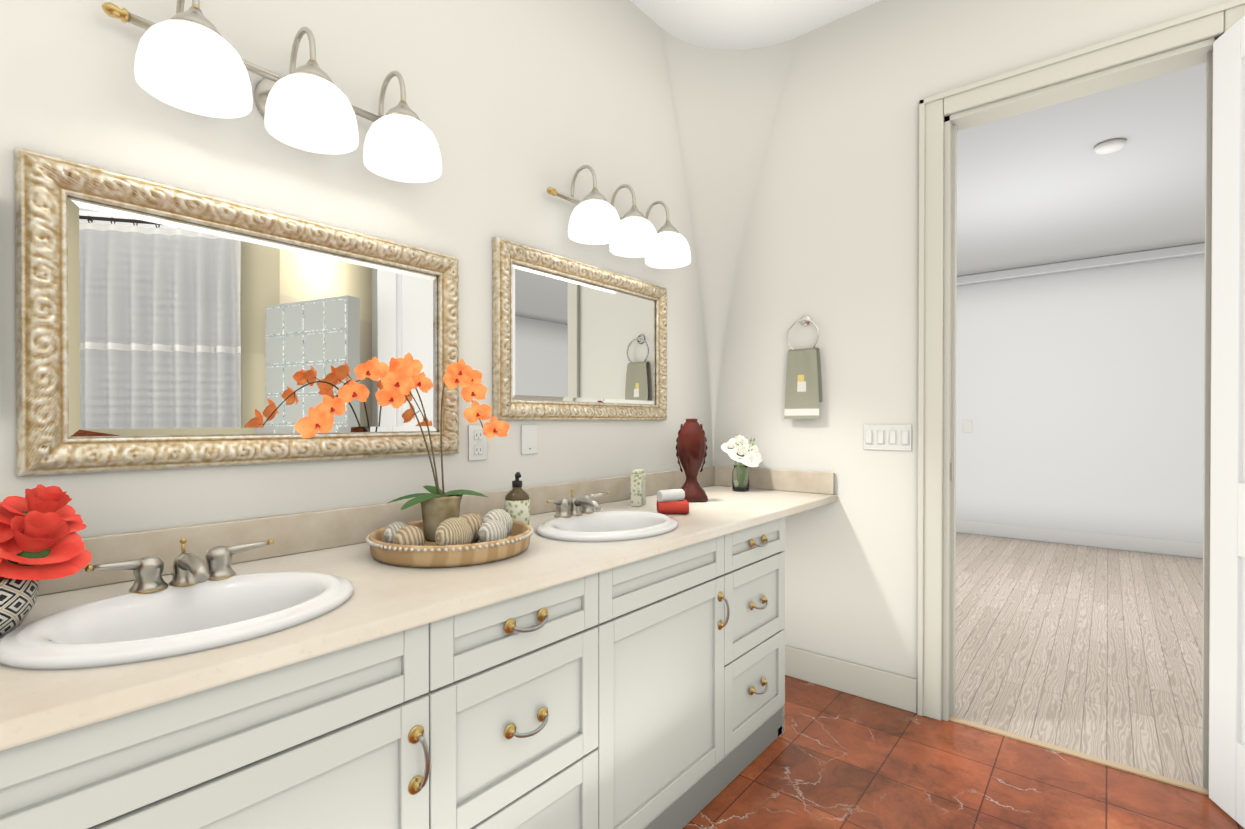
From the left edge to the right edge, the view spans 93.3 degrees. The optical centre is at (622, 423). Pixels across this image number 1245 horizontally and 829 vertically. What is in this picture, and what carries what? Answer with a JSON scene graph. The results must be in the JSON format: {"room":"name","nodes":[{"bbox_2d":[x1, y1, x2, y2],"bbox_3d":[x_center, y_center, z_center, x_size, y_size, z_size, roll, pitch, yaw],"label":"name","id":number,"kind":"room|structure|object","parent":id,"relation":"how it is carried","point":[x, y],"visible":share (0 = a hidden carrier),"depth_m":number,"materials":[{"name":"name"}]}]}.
{"room":"bathroom","nodes":[
{"label":"bathroom","id":0,"kind":"room"},
{"bbox_2d":[0,0,711,537],"bbox_3d":[-1.223,-0.301,1.110,0.120,3.020,5.410,0,0,40],"label":"wall","id":1,"kind":"structure","parent":0,"point":[518,106],"depth_m":1.75,"materials":[{"name":"white paint"}]},
{"bbox_2d":[14,147,458,475],"bbox_3d":[-0.819,-0.211,1.467,0.046,0.616,0.969,0,0,40],"label":"mirror","id":2,"kind":"object","parent":1,"relation":"attached to","point":[160,326],"visible":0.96,"depth_m":1.32,"materials":[{"name":"clear glass"}]},
{"bbox_2d":[102,0,441,182],"bbox_3d":[-0.744,-0.799,1.379,0.270,0.270,0.702,0,0,40],"label":"sconce","id":3,"kind":"object","parent":1,"relation":"attached to","point":[190,60],"visible":1,"depth_m":1.27,"materials":[{"name":"white glass"}]},
{"bbox_2d":[468,425,486,460],"bbox_3d":[-0.471,0.061,1.918,0.010,0.116,0.072,0,0,40],"label":"outlet","id":4,"kind":"object","parent":1,"relation":"attached to","point":[477,443],"visible":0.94,"depth_m":1.91,"materials":[{"name":"white plastic"}]},
{"bbox_2d":[521,425,537,454],"bbox_3d":[-0.330,0.056,2.089,0.009,0.105,0.075,0,0,40],"label":"switch plate","id":5,"kind":"object","parent":1,"relation":"attached to","point":[529,439],"visible":1,"depth_m":2.09,"materials":[{"name":"white plastic"}]},
{"bbox_2d":[492,237,666,419],"bbox_3d":[-0.108,-0.319,2.325,0.047,0.611,0.975,0,0,40],"label":"mirror","id":6,"kind":"object","parent":1,"relation":"attached to","point":[573,339],"visible":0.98,"depth_m":2.23,"materials":[{"name":"clear glass"}]},
{"bbox_2d":[546,165,690,268],"bbox_3d":[0.015,-0.804,2.296,0.270,0.270,0.702,0,0,40],"label":"sconce","id":7,"kind":"object","parent":1,"relation":"attached to","point":[595,219],"visible":1,"depth_m":2.19,"materials":[{"name":"white glass"}]},
{"bbox_2d":[661,28,798,465],"bbox_3d":[0.502,-0.796,2.731,0.466,2.050,0.466,0,0,40],"label":"wall","id":8,"kind":"structure","parent":0,"point":[726,103],"depth_m":2.91,"materials":[{"name":"white paint"}]},
{"bbox_2d":[630,0,880,49],"bbox_3d":[0.669,-1.852,-0.542,5.130,0.100,5.530,0,0,40],"label":"ceiling","id":9,"kind":"structure","parent":0,"point":[732,24],"depth_m":2.64,"materials":[{"name":"white paint"}]},
{"bbox_2d":[682,675,1243,828],"bbox_3d":[0.632,1.243,-0.475,5.010,0.050,5.320,0,0,40],"label":"floor","id":10,"kind":"structure","parent":0,"point":[829,758],"depth_m":1.96,"materials":[{"name":"red tile"}]},
{"bbox_2d":[0,510,799,828],"bbox_3d":[-0.639,0.785,1.211,0.651,0.848,3.280,0,0,40],"label":"bathroom vanity","id":11,"kind":"object","parent":10,"relation":"on","point":[602,654],"depth_m":1.19,"materials":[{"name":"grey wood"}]},
{"bbox_2d":[0,486,836,741],"bbox_3d":[-0.483,0.343,1.401,0.647,0.032,3.776,0,0,40],"label":"countertop","id":12,"kind":"structure","parent":11,"relation":"on","point":[424,592],"depth_m":1.16,"materials":[{"name":"beige stone"}]},
{"bbox_2d":[0,484,91,637],"bbox_3d":[-1.000,0.215,0.889,0.255,0.228,0.288,0,0,40],"label":"flower vase","id":13,"kind":"object","parent":12,"relation":"on","point":[40,524],"visible":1,"depth_m":0.92,"materials":[{"name":"red plant"}]},
{"bbox_2d":[0,554,399,701],"bbox_3d":[-0.727,0.393,1.015,0.400,0.174,0.496,0,0,40],"label":"sink","id":14,"kind":"object","parent":12,"relation":"in","point":[89,635],"depth_m":1.02,"materials":[{"name":"white ceramic"}]},
{"bbox_2d":[294,352,533,567],"bbox_3d":[-0.466,0.070,1.479,0.413,0.511,0.582,0,0,40],"label":"orchid arrangement","id":15,"kind":"object","parent":12,"relation":"on","point":[442,534],"visible":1,"depth_m":1.47,"materials":[{"name":"orange plant"}]},
{"bbox_2d":[505,472,529,524],"bbox_3d":[-0.313,0.233,1.749,0.075,0.183,0.074,0,0,40],"label":"soap pump bottle","id":16,"kind":"object","parent":12,"relation":"on","point":[517,503],"visible":0.81,"depth_m":1.72,"materials":[{"name":"brown"}]},
{"bbox_2d":[530,502,707,549],"bbox_3d":[-0.041,0.388,1.843,0.400,0.174,0.496,0,0,40],"label":"sink","id":17,"kind":"object","parent":12,"relation":"in","point":[613,524],"depth_m":1.90,"materials":[{"name":"white ceramic"}]},
{"bbox_2d":[631,469,645,506],"bbox_3d":[0.063,0.251,2.321,0.046,0.140,0.080,0,0,15],"label":"soap box","id":18,"kind":"object","parent":12,"relation":"on","point":[638,487],"visible":1,"depth_m":2.29,"materials":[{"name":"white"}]},
{"bbox_2d":[657,489,688,513],"bbox_3d":[0.179,0.279,2.119,0.114,0.085,0.093,0,0,0],"label":"rolls","id":19,"kind":"object","parent":12,"relation":"on","point":[672,501],"visible":1,"depth_m":2.08,"materials":[{"name":"red fabric"}]},
{"bbox_2d":[676,419,707,501],"bbox_3d":[0.286,0.149,2.434,0.121,0.342,0.110,0,0,40],"label":"sculpture","id":20,"kind":"object","parent":12,"relation":"on","point":[691,445],"visible":0.92,"depth_m":2.41,"materials":[{"name":"brown ceramic"}]},
{"bbox_2d":[721,435,762,491],"bbox_3d":[0.574,0.185,2.780,0.156,0.266,0.209,0,0,40],"label":"flower vase","id":21,"kind":"object","parent":12,"relation":"on","point":[739,449],"visible":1,"depth_m":2.75,"materials":[{"name":"white"}]},
{"bbox_2d":[948,715,1208,794],"bbox_3d":[1.622,1.205,2.155,0.752,0.016,0.035,0,0,40],"label":"threshold","id":22,"kind":"object","parent":10,"relation":"on","point":[1164,779],"depth_m":2.11,"materials":[{"name":"beige wood"}]},
{"bbox_2d":[714,0,1232,678],"bbox_3d":[2.393,-0.304,1.551,4.890,3.020,0.120,0,0,40],"label":"wall","id":23,"kind":"structure","parent":0,"point":[830,246],"depth_m":2.60,"materials":[{"name":"white paint"}]},
{"bbox_2d":[6,466,834,595],"bbox_3d":[-0.488,0.277,1.405,0.635,0.100,3.777,0,0,40],"label":"backsplash","id":24,"kind":"structure","parent":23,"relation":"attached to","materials":[{"name":"stone"}]},
{"bbox_2d":[784,315,821,418],"bbox_3d":[0.839,-0.265,2.724,0.165,0.485,0.052,0,0,40],"label":"towel ring","id":25,"kind":"object","parent":23,"relation":"attached to","point":[803,394],"visible":1,"depth_m":2.71,"materials":[{"name":"fabric"}]},
{"bbox_2d":[785,645,916,712],"bbox_3d":[2.196,1.137,1.321,4.890,0.140,0.498,0,0,40],"label":"baseboard","id":26,"kind":"structure","parent":23,"relation":"attached to","point":[881,686],"depth_m":2.60,"materials":[{"name":"white paint"}]},
{"bbox_2d":[864,424,911,450],"bbox_3d":[1.131,0.058,2.512,0.194,0.110,0.011,0,0,40],"label":"switch plate","id":27,"kind":"object","parent":23,"relation":"attached to","point":[888,437],"visible":1,"depth_m":2.51,"materials":[{"name":"white plastic"}]},
{"bbox_2d":[917,0,1244,789],"bbox_3d":[1.640,-0.061,2.170,0.968,2.528,0.168,0,0,40],"label":"door frame","id":28,"kind":"structure","parent":23,"relation":"attached to","point":[937,434],"depth_m":2.37,"materials":[{"name":"white paint"}]},
{"bbox_2d":[1209,15,1244,828],"bbox_3d":[1.804,-0.006,1.503,0.361,2.408,0.694,0,0,40],"label":"door","id":29,"kind":"structure","parent":23,"relation":"in","point":[1227,675],"depth_m":1.80,"materials":[{"name":"white paint"}]},
{"bbox_2d":[954,532,1202,786],"bbox_3d":[2.819,1.216,4.199,8.200,0.050,4.670,0,0,40],"label":"floor","id":30,"kind":"structure","parent":0,"point":[1094,651],"depth_m":3.13,"materials":[{"name":"beige wood"}]},
{"bbox_2d":[956,255,1204,543],"bbox_3d":[4.269,-0.199,5.944,8.200,2.760,0.120,0,0,40],"label":"wall","id":31,"kind":"structure","parent":0,"point":[1080,400],"depth_m":5.68,"materials":[{"name":"white paint"}]},
{"bbox_2d":[963,421,971,431],"bbox_3d":[3.711,0.029,6.323,0.080,0.120,0.009,0,0,40],"label":"light switch","id":32,"kind":"object","parent":31,"relation":"attached to","point":[967,426],"visible":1,"depth_m":6.32,"materials":[{"name":"white plastic"}]},
{"bbox_2d":[956,520,1202,558],"bbox_3d":[4.226,1.116,5.900,8.200,0.130,0.015,0,0,40],"label":"baseboard","id":33,"kind":"structure","parent":31,"relation":"attached to","point":[1168,547],"depth_m":5.68,"materials":[{"name":"white wood"}]},
{"bbox_2d":[957,242,1204,285],"bbox_3d":[4.199,-1.534,5.852,8.200,0.090,0.100,0,0,40],"label":"crown molding","id":34,"kind":"structure","parent":31,"relation":"attached to","point":[1196,249],"depth_m":5.60,"materials":[{"name":"white wood"}]},
{"bbox_2d":[957,63,1205,275],"bbox_3d":[2.847,-1.619,4.218,8.200,0.100,4.580,0,0,40],"label":"ceiling","id":35,"kind":"structure","parent":0,"point":[1046,185],"depth_m":3.75,"materials":[{"name":"grey paint"}]},
{"bbox_2d":[1094,138,1125,153],"bbox_3d":[2.723,-1.549,3.283,0.140,0.030,0.140,0,0,40],"label":"smoke detector","id":36,"kind":"object","parent":35,"relation":"attached to","point":[1110,146],"visible":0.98,"depth_m":3.26,"materials":[{"name":"white plastic"}]}
]}

